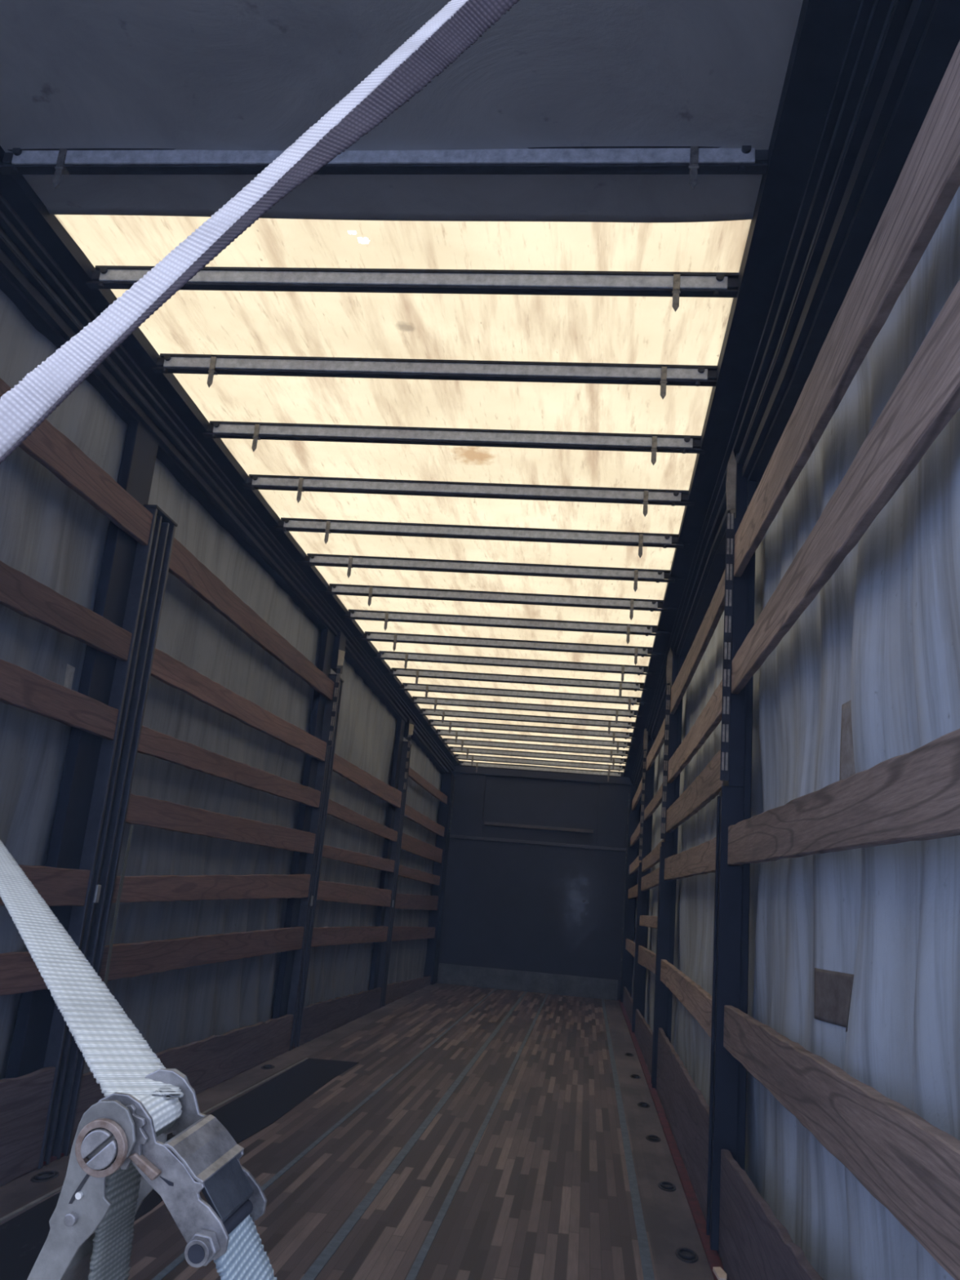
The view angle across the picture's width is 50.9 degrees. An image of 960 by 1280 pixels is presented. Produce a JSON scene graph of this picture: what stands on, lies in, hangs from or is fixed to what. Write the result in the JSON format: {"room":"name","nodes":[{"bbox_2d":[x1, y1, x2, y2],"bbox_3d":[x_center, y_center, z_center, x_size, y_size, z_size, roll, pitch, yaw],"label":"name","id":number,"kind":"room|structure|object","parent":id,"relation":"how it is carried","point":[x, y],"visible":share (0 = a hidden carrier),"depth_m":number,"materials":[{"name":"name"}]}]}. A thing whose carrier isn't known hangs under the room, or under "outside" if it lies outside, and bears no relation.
{"room":"truck trailer interior","nodes":[
{"label":"truck trailer interior","id":0,"kind":"room"},
{"bbox_2d":[0,289,442,1079],"bbox_3d":[-1.259,1.403,7.392,0.086,3.138,12.970,3,-15,7],"label":"curtain","id":1,"kind":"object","parent":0,"point":[50,534],"depth_m":5.15,"materials":[{"name":"fabric"}]},
{"bbox_2d":[0,146,459,773],"bbox_3d":[-1.062,-0.017,7.726,0.239,0.502,13.020,3,-15,7],"label":"roof rail","id":2,"kind":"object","parent":1,"relation":"attached to","point":[44,272],"depth_m":4.39,"materials":[{"name":"metal"}]},
{"bbox_2d":[423,772,454,984],"bbox_3d":[-0.537,3.186,13.410,0.142,2.820,0.340,3,-15,7],"label":"trim","id":3,"kind":"structure","parent":1,"relation":"attached to","point":[447,787],"depth_m":13.30,"materials":[{"name":"blue paint"}]},
{"bbox_2d":[213,1214,276,1279],"bbox_3d":[-0.057,0.282,0.352,0.091,0.143,0.031,7,-15,-8],"label":"strap","id":4,"kind":"object","parent":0,"point":[245,1258],"visible":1,"depth_m":0.36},
{"bbox_2d":[26,1068,266,1279],"bbox_3d":[-0.122,0.205,0.370,0.081,0.084,0.058,3,-15,7],"label":"ratchet buckle","id":5,"kind":"object","parent":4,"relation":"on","point":[117,1131],"visible":0.94,"depth_m":0.35,"materials":[{"name":"metal"}]},
{"bbox_2d":[0,839,183,1132],"bbox_3d":[-0.466,0.189,0.948,0.031,0.215,1.351,13,-17,-30],"label":"strap","id":6,"kind":"object","parent":5,"relation":"attached to","point":[118,1056],"visible":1,"depth_m":0.47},
{"bbox_2d":[88,1162,141,1279],"bbox_3d":[-0.135,0.271,0.359,0.008,0.177,0.040,1,-15,16],"label":"strap tail","id":7,"kind":"object","parent":5,"relation":"hanging from","point":[110,1259],"visible":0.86,"depth_m":0.37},
{"bbox_2d":[0,0,519,464],"bbox_3d":[-0.145,-0.356,0.763,0.771,1.057,0.036,5,-14,-1],"label":"strap","id":8,"kind":"object","parent":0,"point":[460,24],"visible":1,"depth_m":0.76,"materials":[{"name":"fabric"}]},
{"bbox_2d":[0,982,728,1279],"bbox_3d":[-0.061,2.946,6.825,2.565,0.120,13.020,3,-15,7],"label":"floor","id":9,"kind":"structure","parent":0,"point":[544,1193],"depth_m":4.39,"materials":[{"name":"brown wood"}]},
{"bbox_2d":[0,1066,55,1186],"bbox_3d":[-1.769,1.377,2.305,0.022,0.373,3.035,3,-15,7],"label":"board","id":10,"kind":"object","parent":9,"relation":"on","point":[24,1100],"visible":1,"depth_m":3.58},
{"bbox_2d":[30,1170,59,1182],"bbox_3d":[-1.557,1.918,3.618,0.075,0.010,0.150,3,-15,7],"label":"ring","id":11,"kind":"object","parent":9,"relation":"on","point":[46,1175],"visible":1,"depth_m":3.61,"materials":[{"name":"metal"}]},
{"bbox_2d":[5,419,177,1168],"bbox_3d":[-1.532,0.515,4.095,0.111,2.962,0.400,3,-15,7],"label":"post","id":12,"kind":"object","parent":9,"relation":"on","point":[87,833],"visible":0.73,"depth_m":4.07,"materials":[{"name":"metal"}]},
{"bbox_2d":[0,951,48,995],"bbox_3d":[-1.732,0.870,2.437,0.038,0.149,3.035,3,-15,7],"label":"wooden slat","id":13,"kind":"object","parent":12,"relation":"attached to","point":[19,974],"visible":0.45,"depth_m":3.51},
{"bbox_2d":[0,864,90,906],"bbox_3d":[-1.708,0.589,2.509,0.038,0.150,3.035,3,-15,7],"label":"wooden slat","id":14,"kind":"object","parent":12,"relation":"attached to","point":[58,886],"visible":0.68,"depth_m":3.74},
{"bbox_2d":[0,658,118,740],"bbox_3d":[-1.653,-0.050,2.674,0.038,0.145,3.035,3,-15,7],"label":"wooden slat","id":15,"kind":"object","parent":12,"relation":"attached to","point":[20,687],"visible":1,"depth_m":3.65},
{"bbox_2d":[0,560,132,661],"bbox_3d":[-1.629,-0.319,2.744,0.038,0.198,3.035,3,-15,7],"label":"wooden slat","id":16,"kind":"object","parent":12,"relation":"attached to","point":[20,593],"visible":1,"depth_m":3.65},
{"bbox_2d":[0,377,152,545],"bbox_3d":[-1.582,-0.859,2.884,0.038,0.153,3.035,3,-15,7],"label":"wooden slat","id":17,"kind":"object","parent":12,"relation":"attached to","point":[48,446],"visible":0.84,"depth_m":3.78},
{"bbox_2d":[99,926,304,982],"bbox_3d":[-1.400,1.686,5.542,0.038,0.174,3.030,3,-15,7],"label":"wooden slat","id":18,"kind":"object","parent":12,"relation":"attached to","point":[129,960],"visible":0.96,"depth_m":5.07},
{"bbox_2d":[111,874,311,902],"bbox_3d":[-1.372,1.364,5.625,0.038,0.218,3.030,3,-15,7],"label":"wooden slat","id":19,"kind":"object","parent":12,"relation":"attached to","point":[147,888],"visible":0.98,"depth_m":5.26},
{"bbox_2d":[137,724,320,807],"bbox_3d":[-1.321,0.777,5.776,0.038,0.166,3.030,3,-15,7],"label":"wooden slat","id":20,"kind":"object","parent":12,"relation":"attached to","point":[153,743],"visible":0.98,"depth_m":5.30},
{"bbox_2d":[151,648,327,760],"bbox_3d":[-1.292,0.443,5.863,0.038,0.181,3.030,3,-15,7],"label":"wooden slat","id":21,"kind":"object","parent":12,"relation":"attached to","point":[173,673],"visible":0.98,"depth_m":5.41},
{"bbox_2d":[0,1057,308,1222],"bbox_3d":[-1.353,2.144,4.410,0.014,0.004,4.500,3,-15,7],"label":"trim","id":22,"kind":"structure","parent":9,"relation":"on","point":[60,1188],"depth_m":4.78,"materials":[{"name":"metal"}]},
{"bbox_2d":[0,1057,359,1279],"bbox_3d":[-1.162,2.161,4.411,0.360,0.004,4.550,3,-15,7],"label":"floor mat","id":23,"kind":"object","parent":9,"relation":"on","point":[23,1237],"visible":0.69,"depth_m":4.69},
{"bbox_2d":[69,1013,293,1153],"bbox_3d":[-1.441,2.246,5.396,0.022,0.294,3.030,3,-15,7],"label":"board","id":24,"kind":"object","parent":9,"relation":"on","point":[206,1063],"visible":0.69,"depth_m":5.50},
{"bbox_2d":[272,628,346,1050],"bbox_3d":[-1.183,1.356,7.204,0.146,2.948,0.400,3,-15,7],"label":"post","id":25,"kind":"object","parent":9,"relation":"on","point":[293,969],"visible":0.71,"depth_m":7.17,"materials":[{"name":"metal"}]},
{"bbox_2d":[125,793,315,853],"bbox_3d":[-1.347,1.069,5.701,0.038,0.169,3.030,3,-15,7],"label":"wooden slat","id":26,"kind":"object","parent":25,"relation":"attached to","point":[142,810],"visible":0.99,"depth_m":5.25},
{"bbox_2d":[168,537,334,700],"bbox_3d":[-1.252,-0.012,5.980,0.038,0.149,3.030,3,-15,7],"label":"wooden slat","id":27,"kind":"object","parent":25,"relation":"attached to","point":[184,565],"visible":0.98,"depth_m":5.50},
{"bbox_2d":[311,925,388,946],"bbox_3d":[-1.076,2.512,8.582,0.038,0.180,2.875,3,-15,7],"label":"wooden slat","id":28,"kind":"object","parent":25,"relation":"attached to","point":[326,935],"visible":0.98,"depth_m":8.34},
{"bbox_2d":[316,880,391,906],"bbox_3d":[-1.049,2.195,8.664,0.038,0.181,2.875,3,-15,7],"label":"wooden slat","id":29,"kind":"object","parent":25,"relation":"attached to","point":[327,891],"visible":0.99,"depth_m":8.46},
{"bbox_2d":[322,844,395,872],"bbox_3d":[-1.023,1.901,8.740,0.038,0.121,2.875,3,-15,7],"label":"wooden slat","id":30,"kind":"object","parent":25,"relation":"attached to","point":[329,852],"visible":0.97,"depth_m":8.59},
{"bbox_2d":[327,798,397,841],"bbox_3d":[-0.997,1.602,8.818,0.038,0.140,2.875,3,-15,7],"label":"wooden slat","id":31,"kind":"object","parent":25,"relation":"attached to","point":[335,810],"visible":0.98,"depth_m":8.55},
{"bbox_2d":[332,753,401,808],"bbox_3d":[-0.968,1.262,8.905,0.038,0.166,2.875,3,-15,7],"label":"wooden slat","id":32,"kind":"object","parent":25,"relation":"attached to","point":[365,780],"visible":0.98,"depth_m":8.75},
{"bbox_2d":[151,988,497,1279],"bbox_3d":[-0.456,2.861,6.880,0.022,0.003,13.000,3,-15,7],"label":"trim","id":33,"kind":"structure","parent":9,"relation":"on","point":[178,1260],"depth_m":4.56,"materials":[{"name":"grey metal"}]},
{"bbox_2d":[299,986,382,1045],"bbox_3d":[-1.117,3.076,8.436,0.022,0.262,2.875,3,-15,7],"label":"board","id":34,"kind":"object","parent":9,"relation":"on","point":[320,1018],"visible":1,"depth_m":8.03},
{"bbox_2d":[368,718,413,1008],"bbox_3d":[-0.870,2.198,10.161,0.146,2.849,0.400,3,-15,7],"label":"post","id":35,"kind":"object","parent":9,"relation":"on","point":[379,974],"visible":0.68,"depth_m":10.14,"materials":[{"name":"metal"}]},
{"bbox_2d":[391,925,435,941],"bbox_3d":[-0.754,3.374,11.627,0.038,0.196,3.055,3,-15,7],"label":"wooden slat","id":36,"kind":"object","parent":35,"relation":"attached to","point":[399,933],"visible":0.98,"depth_m":11.42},
{"bbox_2d":[395,893,438,910],"bbox_3d":[-0.725,3.042,11.713,0.038,0.182,3.055,3,-15,7],"label":"wooden slat","id":37,"kind":"object","parent":35,"relation":"attached to","point":[403,901],"visible":0.97,"depth_m":11.60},
{"bbox_2d":[398,865,439,885],"bbox_3d":[-0.701,2.759,11.786,0.038,0.139,3.055,3,-15,7],"label":"wooden slat","id":38,"kind":"object","parent":35,"relation":"attached to","point":[405,872],"visible":0.98,"depth_m":11.64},
{"bbox_2d":[400,832,442,863],"bbox_3d":[-0.675,2.462,11.862,0.038,0.183,3.055,3,-15,7],"label":"wooden slat","id":39,"kind":"object","parent":35,"relation":"attached to","point":[410,844],"visible":0.99,"depth_m":11.72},
{"bbox_2d":[404,804,444,836],"bbox_3d":[-0.648,2.154,11.942,0.038,0.142,3.055,3,-15,7],"label":"wooden slat","id":40,"kind":"object","parent":35,"relation":"attached to","point":[411,814],"visible":0.98,"depth_m":11.77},
{"bbox_2d":[408,766,447,804],"bbox_3d":[-0.613,1.753,12.046,0.038,0.112,3.055,3,-15,7],"label":"wooden slat","id":41,"kind":"object","parent":35,"relation":"attached to","point":[414,775],"visible":0.97,"depth_m":11.91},
{"bbox_2d":[385,975,431,1005],"bbox_3d":[-0.794,3.923,11.484,0.022,0.202,3.055,3,-15,7],"label":"board","id":42,"kind":"object","parent":9,"relation":"on","point":[395,991],"visible":0.98,"depth_m":11.04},
{"bbox_2d":[300,991,527,1279],"bbox_3d":[-0.070,2.883,6.833,0.036,0.003,13.000,3,-15,7],"label":"trim","id":43,"kind":"structure","parent":9,"relation":"on","point":[318,1264],"depth_m":3.97,"materials":[{"name":"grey metal"}]},
{"bbox_2d":[405,993,548,1279],"bbox_3d":[0.208,2.898,6.799,0.026,0.003,13.000,3,-15,7],"label":"trim","id":44,"kind":"structure","parent":9,"relation":"on","point":[423,1252],"depth_m":4.05,"materials":[{"name":"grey metal"}]},
{"bbox_2d":[622,986,632,1025],"bbox_3d":[1.653,4.046,11.190,0.022,0.227,3.055,3,-15,7],"label":"board","id":45,"kind":"object","parent":9,"relation":"on","point":[627,1000],"visible":0.75,"depth_m":11.19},
{"bbox_2d":[601,999,654,1279],"bbox_3d":[0.906,2.937,6.714,0.034,0.003,13.000,3,-15,7],"label":"trim","id":46,"kind":"structure","parent":9,"relation":"on","point":[645,1255],"depth_m":4.28,"materials":[{"name":"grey metal"}]},
{"bbox_2d":[631,728,654,1033],"bbox_3d":[1.616,2.304,9.952,0.134,2.959,0.218,3,-15,7],"label":"post","id":47,"kind":"object","parent":9,"relation":"on","point":[647,785],"visible":0.58,"depth_m":9.84,"materials":[{"name":"metal"}]},
{"bbox_2d":[625,938,635,958],"bbox_3d":[1.709,3.459,11.341,0.032,0.143,3.055,3,-15,7],"label":"wooden slat","id":48,"kind":"object","parent":47,"relation":"attached to","point":[630,945],"visible":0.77,"depth_m":11.46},
{"bbox_2d":[630,820,640,846],"bbox_3d":[1.816,2.228,11.659,0.032,0.134,3.055,3,-15,7],"label":"wooden slat","id":49,"kind":"object","parent":47,"relation":"attached to","point":[635,836],"visible":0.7,"depth_m":11.87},
{"bbox_2d":[631,777,642,810],"bbox_3d":[1.855,1.774,11.776,0.032,0.135,3.055,3,-15,7],"label":"wooden slat","id":50,"kind":"object","parent":47,"relation":"attached to","point":[637,795],"visible":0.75,"depth_m":12.02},
{"bbox_2d":[637,945,656,973],"bbox_3d":[1.383,2.633,8.287,0.032,0.177,2.875,3,-15,7],"label":"wooden slat","id":51,"kind":"object","parent":47,"relation":"attached to","point":[646,958],"visible":0.82,"depth_m":8.34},
{"bbox_2d":[640,866,659,891],"bbox_3d":[1.438,2.009,8.449,0.032,0.134,2.875,3,-15,7],"label":"wooden slat","id":52,"kind":"object","parent":47,"relation":"attached to","point":[650,881],"visible":0.77,"depth_m":8.47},
{"bbox_2d":[641,839,663,871],"bbox_3d":[1.453,1.833,8.494,0.032,0.136,2.875,3,-15,7],"label":"wooden slat","id":53,"kind":"object","parent":47,"relation":"attached to","point":[652,858],"visible":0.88,"depth_m":8.43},
{"bbox_2d":[644,782,662,821],"bbox_3d":[1.492,1.385,8.610,0.032,0.150,2.875,3,-15,7],"label":"wooden slat","id":54,"kind":"object","parent":47,"relation":"attached to","point":[654,804],"visible":0.81,"depth_m":8.63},
{"bbox_2d":[645,717,665,770],"bbox_3d":[1.534,0.906,8.734,0.032,0.208,2.875,3,-15,7],"label":"wooden slat","id":55,"kind":"object","parent":47,"relation":"attached to","point":[659,742],"visible":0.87,"depth_m":8.73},
{"bbox_2d":[635,1008,653,1075],"bbox_3d":[1.329,3.201,8.141,0.022,0.284,2.875,3,-15,7],"label":"board","id":56,"kind":"object","parent":9,"relation":"on","point":[643,1033],"visible":0.78,"depth_m":7.97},
{"bbox_2d":[657,1181,675,1191],"bbox_3d":[0.780,2.274,4.210,0.075,0.010,0.150,3,-15,7],"label":"ring","id":57,"kind":"object","parent":9,"relation":"on","point":[664,1185],"visible":1,"depth_m":4.20,"materials":[{"name":"metal"}]},
{"bbox_2d":[651,647,684,1089],"bbox_3d":[1.299,1.509,6.983,0.134,2.959,0.218,3,-15,7],"label":"post","id":58,"kind":"object","parent":9,"relation":"on","point":[663,1001],"visible":0.78,"depth_m":6.85,"materials":[{"name":"metal"}]},
{"bbox_2d":[639,915,657,928],"bbox_3d":[1.409,2.336,8.364,0.032,0.104,2.875,3,-15,7],"label":"wooden slat","id":59,"kind":"object","parent":58,"relation":"attached to","point":[645,921],"visible":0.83,"depth_m":8.39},
{"bbox_2d":[618,999,728,1279],"bbox_3d":[1.131,2.947,6.698,0.040,0.014,13.020,3,-15,7],"label":"trim","id":60,"kind":"structure","parent":9,"relation":"on","point":[713,1257],"depth_m":4.47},
{"bbox_2d":[712,1266,727,1279],"bbox_3d":[0.755,1.986,3.160,0.034,0.012,0.109,4,-14,2],"label":"chip","id":61,"kind":"object","parent":60,"relation":"on","point":[720,1273],"visible":1,"depth_m":3.15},
{"bbox_2d":[656,1027,709,1221],"bbox_3d":[1.008,2.336,5.111,0.022,0.388,3.030,3,-15,7],"label":"board","id":62,"kind":"object","parent":9,"relation":"on","point":[686,1110],"visible":0.85,"depth_m":4.67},
{"bbox_2d":[675,1247,697,1262],"bbox_3d":[0.691,2.050,3.374,0.075,0.010,0.150,3,-15,7],"label":"ring","id":63,"kind":"object","parent":9,"relation":"on","point":[684,1254],"visible":1,"depth_m":3.36,"materials":[{"name":"metal"}]},
{"bbox_2d":[706,449,756,1253],"bbox_3d":[0.967,0.674,3.870,0.134,2.962,0.218,3,-15,7],"label":"post","id":64,"kind":"object","parent":9,"relation":"on","point":[728,1076],"visible":0.73,"depth_m":3.73,"materials":[{"name":"metal"}]},
{"bbox_2d":[660,959,711,1037],"bbox_3d":[1.058,1.818,5.244,0.032,0.173,3.030,3,-15,7],"label":"wooden slat","id":65,"kind":"object","parent":64,"relation":"attached to","point":[695,999],"visible":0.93,"depth_m":4.85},
{"bbox_2d":[663,836,715,879],"bbox_3d":[1.113,1.193,5.405,0.032,0.189,3.030,3,-15,7],"label":"wooden slat","id":66,"kind":"object","parent":64,"relation":"attached to","point":[700,859],"visible":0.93,"depth_m":5.05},
{"bbox_2d":[666,749,723,832],"bbox_3d":[1.140,0.876,5.487,0.032,0.196,3.030,3,-15,7],"label":"wooden slat","id":67,"kind":"object","parent":64,"relation":"attached to","point":[707,785],"visible":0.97,"depth_m":5.01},
{"bbox_2d":[667,680,722,783],"bbox_3d":[1.168,0.560,5.569,0.032,0.217,3.030,3,-15,7],"label":"wooden slat","id":68,"kind":"object","parent":64,"relation":"attached to","point":[710,717],"visible":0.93,"depth_m":5.16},
{"bbox_2d":[670,569,724,714],"bbox_3d":[1.210,0.069,5.696,0.032,0.238,3.030,3,-15,7],"label":"wooden slat","id":69,"kind":"object","parent":64,"relation":"attached to","point":[715,610],"visible":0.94,"depth_m":5.37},
{"bbox_2d":[723,1004,959,1279],"bbox_3d":[0.728,0.976,2.146,0.032,0.174,3.035,3,-15,7],"label":"wooden slat","id":70,"kind":"object","parent":64,"relation":"attached to","point":[908,1164],"visible":1,"depth_m":1.75,"materials":[{"name":"wood"}]},
{"bbox_2d":[727,728,959,865],"bbox_3d":[0.778,0.409,2.292,0.032,0.209,3.035,3,-15,7],"label":"wooden slat","id":71,"kind":"object","parent":64,"relation":"attached to","point":[914,795],"visible":1,"depth_m":1.87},
{"bbox_2d":[731,279,959,693],"bbox_3d":[0.832,-0.214,2.453,0.032,0.194,3.035,3,-15,7],"label":"wooden slat","id":72,"kind":"object","parent":64,"relation":"attached to","point":[926,397],"visible":1,"depth_m":1.98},
{"bbox_2d":[733,40,959,577],"bbox_3d":[0.868,-0.633,2.562,0.032,0.363,3.035,3,-15,7],"label":"wooden slat","id":73,"kind":"object","parent":64,"relation":"attached to","point":[928,180],"visible":1,"depth_m":2.06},
{"bbox_2d":[718,1148,823,1279],"bbox_3d":[0.680,1.475,2.017,0.022,0.450,3.035,3,-15,7],"label":"board","id":74,"kind":"object","parent":9,"relation":"on","point":[754,1245],"visible":0.99,"depth_m":2.83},
{"bbox_2d":[54,214,751,772],"bbox_3d":[0.202,-0.051,7.626,2.625,0.269,12.970,3,-15,7],"label":"ceiling","id":75,"kind":"structure","parent":0,"point":[593,329],"depth_m":4.25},
{"bbox_2d":[0,145,768,189],"bbox_3d":[-0.318,-1.345,2.899,2.450,0.148,0.052,3,-15,7],"label":"bow","id":76,"kind":"object","parent":75,"relation":"attached to","point":[692,161],"visible":0.88,"depth_m":2.88,"materials":[{"name":"metal"}]},
{"bbox_2d":[2,152,13,164],"bbox_3d":[-1.459,-1.450,3.049,0.140,0.034,0.024,3,-15,7],"label":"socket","id":77,"kind":"object","parent":76,"relation":"attached to","point":[8,157],"depth_m":3.03,"materials":[{"name":"metal"}]},
{"bbox_2d":[755,150,768,163],"bbox_3d":[0.825,-1.323,2.771,0.150,0.034,0.024,3,-15,7],"label":"socket","id":78,"kind":"object","parent":76,"relation":"attached to","point":[761,156],"depth_m":2.77,"materials":[{"name":"metal"}]},
{"bbox_2d":[85,265,738,311],"bbox_3d":[-0.261,-1.188,3.442,2.450,0.148,0.052,3,-15,7],"label":"bow","id":79,"kind":"object","parent":75,"relation":"attached to","point":[675,285],"visible":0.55,"depth_m":3.42,"materials":[{"name":"metal"}]},
{"bbox_2d":[727,278,738,289],"bbox_3d":[0.882,-1.166,3.314,0.150,0.034,0.024,3,-15,7],"label":"socket","id":80,"kind":"object","parent":79,"relation":"attached to","point":[732,283],"depth_m":3.31,"materials":[{"name":"metal"}]},
{"bbox_2d":[151,353,717,399],"bbox_3d":[-0.204,-1.031,3.984,2.450,0.148,0.052,3,-15,7],"label":"bow","id":81,"kind":"object","parent":75,"relation":"attached to","point":[662,375],"visible":0.91,"depth_m":3.98,"materials":[{"name":"metal"}]},
{"bbox_2d":[202,421,706,465],"bbox_3d":[-0.146,-0.874,4.527,2.450,0.148,0.052,3,-15,7],"label":"bow","id":82,"kind":"object","parent":75,"relation":"attached to","point":[653,443],"visible":0.94,"depth_m":4.52,"materials":[{"name":"metal"}]},
{"bbox_2d":[242,474,694,516],"bbox_3d":[-0.089,-0.716,5.069,2.450,0.148,0.052,3,-15,7],"label":"bow","id":83,"kind":"object","parent":75,"relation":"attached to","point":[645,497],"visible":0.92,"depth_m":5.06,"materials":[{"name":"metal"}]},
{"bbox_2d":[272,517,689,558],"bbox_3d":[-0.032,-0.559,5.612,2.450,0.148,0.052,3,-15,7],"label":"bow","id":84,"kind":"object","parent":75,"relation":"attached to","point":[641,540],"visible":0.91,"depth_m":5.60,"materials":[{"name":"metal"}]},
{"bbox_2d":[671,537,689,544],"bbox_3d":[1.111,-0.537,5.484,0.150,0.034,0.024,3,-15,7],"label":"socket","id":85,"kind":"object","parent":84,"relation":"attached to","point":[674,540],"depth_m":5.48,"materials":[{"name":"metal"}]},
{"bbox_2d":[297,553,684,591],"bbox_3d":[0.025,-0.402,6.154,2.450,0.148,0.052,3,-15,7],"label":"bow","id":86,"kind":"object","parent":75,"relation":"attached to","point":[635,575],"visible":0.92,"depth_m":6.15,"materials":[{"name":"metal"}]},
{"bbox_2d":[663,572,684,579],"bbox_3d":[1.169,-0.380,6.026,0.150,0.034,0.024,3,-15,7],"label":"socket","id":87,"kind":"object","parent":86,"relation":"attached to","point":[666,575],"depth_m":6.02,"materials":[{"name":"metal"}]},
{"bbox_2d":[318,583,678,620],"bbox_3d":[0.083,-0.245,6.697,2.450,0.148,0.052,3,-15,7],"label":"bow","id":88,"kind":"object","parent":75,"relation":"attached to","point":[631,604],"visible":0.94,"depth_m":6.69,"materials":[{"name":"metal"}]},
{"bbox_2d":[657,602,678,608],"bbox_3d":[1.226,-0.223,6.569,0.150,0.034,0.024,3,-15,7],"label":"socket","id":89,"kind":"object","parent":88,"relation":"attached to","point":[660,605],"depth_m":6.56,"materials":[{"name":"metal"}]},
{"bbox_2d":[337,608,671,644],"bbox_3d":[0.140,-0.087,7.239,2.450,0.148,0.052,3,-15,7],"label":"bow","id":90,"kind":"object","parent":75,"relation":"attached to","point":[628,629],"visible":0.94,"depth_m":7.23,"materials":[{"name":"metal"}]},
{"bbox_2d":[652,627,671,634],"bbox_3d":[1.283,-0.065,7.111,0.150,0.034,0.024,3,-15,7],"label":"socket","id":91,"kind":"object","parent":90,"relation":"attached to","point":[654,629],"depth_m":7.10,"materials":[{"name":"metal"}]},
{"bbox_2d":[355,631,665,665],"bbox_3d":[0.197,0.070,7.782,2.450,0.148,0.052,3,-15,7],"label":"bow","id":92,"kind":"object","parent":75,"relation":"attached to","point":[394,637],"visible":0.91,"depth_m":7.77,"materials":[{"name":"metal"}]},
{"bbox_2d":[369,650,660,682],"bbox_3d":[0.254,0.227,8.324,2.450,0.148,0.052,3,-15,7],"label":"bow","id":93,"kind":"object","parent":75,"relation":"attached to","point":[381,655],"visible":0.93,"depth_m":8.32,"materials":[{"name":"metal"}]},
{"bbox_2d":[383,667,655,697],"bbox_3d":[0.311,0.384,8.867,2.450,0.148,0.052,3,-15,7],"label":"bow","id":94,"kind":"object","parent":75,"relation":"attached to","point":[417,673],"visible":0.89,"depth_m":8.86,"materials":[{"name":"metal"}]},
{"bbox_2d":[395,682,649,711],"bbox_3d":[0.369,0.541,9.409,2.450,0.148,0.052,3,-15,7],"label":"bow","id":95,"kind":"object","parent":75,"relation":"attached to","point":[628,700],"visible":0.92,"depth_m":9.40,"materials":[{"name":"metal"}]},
{"bbox_2d":[407,696,643,723],"bbox_3d":[0.426,0.699,9.952,2.450,0.148,0.052,3,-15,7],"label":"bow","id":96,"kind":"object","parent":75,"relation":"attached to","point":[417,700],"visible":0.91,"depth_m":9.95,"materials":[{"name":"metal"}]},
{"bbox_2d":[417,708,639,733],"bbox_3d":[0.483,0.856,10.494,2.450,0.148,0.052,3,-15,7],"label":"bow","id":97,"kind":"object","parent":75,"relation":"attached to","point":[443,713],"visible":0.95,"depth_m":10.49,"materials":[{"name":"metal"}]},
{"bbox_2d":[426,719,635,744],"bbox_3d":[0.540,1.013,11.037,2.450,0.148,0.052,3,-15,7],"label":"bow","id":98,"kind":"object","parent":75,"relation":"attached to","point":[613,735],"visible":0.87,"depth_m":11.03,"materials":[{"name":"metal"}]},
{"bbox_2d":[433,728,632,754],"bbox_3d":[0.598,1.171,11.579,2.450,0.148,0.052,3,-15,7],"label":"bow","id":99,"kind":"object","parent":75,"relation":"attached to","point":[623,744],"visible":0.92,"depth_m":11.57,"materials":[{"name":"metal"}]},
{"bbox_2d":[440,737,631,761],"bbox_3d":[0.655,1.328,12.122,2.450,0.148,0.052,3,-15,7],"label":"bow","id":100,"kind":"object","parent":75,"relation":"attached to","point":[448,741],"visible":0.9,"depth_m":12.11,"materials":[{"name":"metal"}]},
{"bbox_2d":[446,746,628,768],"bbox_3d":[0.712,1.485,12.664,2.450,0.148,0.052,3,-15,7],"label":"bow","id":101,"kind":"object","parent":75,"relation":"attached to","point":[457,749],"visible":0.9,"depth_m":12.66,"materials":[{"name":"metal"}]},
{"bbox_2d":[452,754,626,775],"bbox_3d":[0.769,1.642,13.207,2.450,0.148,0.052,3,-15,7],"label":"bow","id":102,"kind":"object","parent":75,"relation":"attached to","point":[463,757],"visible":0.91,"depth_m":13.20,"materials":[{"name":"metal"}]},
{"bbox_2d":[457,760,625,782],"bbox_3d":[0.827,1.800,13.749,2.450,0.148,0.052,3,-15,7],"label":"bow","id":103,"kind":"object","parent":75,"relation":"attached to","point":[461,763],"visible":0.93,"depth_m":13.74,"materials":[{"name":"metal"}]},
{"bbox_2d":[436,760,641,1000],"bbox_3d":[0.732,3.161,13.448,2.725,3.100,0.100,3,-15,7],"label":"wall","id":104,"kind":"structure","parent":0,"point":[533,902],"depth_m":13.44,"materials":[{"name":"metal"}]},
{"bbox_2d":[631,186,959,1279],"bbox_3d":[1.424,1.552,7.066,0.100,3.138,12.970,3,-15,7],"label":"curtain","id":105,"kind":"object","parent":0,"point":[854,954],"depth_m":2.44,"materials":[{"name":"fabric"}]},
{"bbox_2d":[0,0,803,222],"bbox_3d":[-0.362,-1.584,2.280,2.625,0.054,1.893,3,-15,7],"label":"ceiling panel","id":106,"kind":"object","parent":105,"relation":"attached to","point":[177,74],"depth_m":2.69,"materials":[{"name":"metal"}]},
{"bbox_2d":[619,785,639,1002],"bbox_3d":[1.944,3.324,13.108,0.142,2.820,0.340,3,-15,7],"label":"post","id":107,"kind":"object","parent":105,"relation":"attached to","point":[630,881],"depth_m":12.97,"materials":[{"name":"metal"}]},
{"bbox_2d":[623,0,959,787],"bbox_3d":[1.419,0.118,7.425,0.285,0.508,13.020,3,-15,7],"label":"roof rail","id":108,"kind":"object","parent":105,"relation":"attached to","point":[863,78],"depth_m":2.75,"materials":[{"name":"metal"}]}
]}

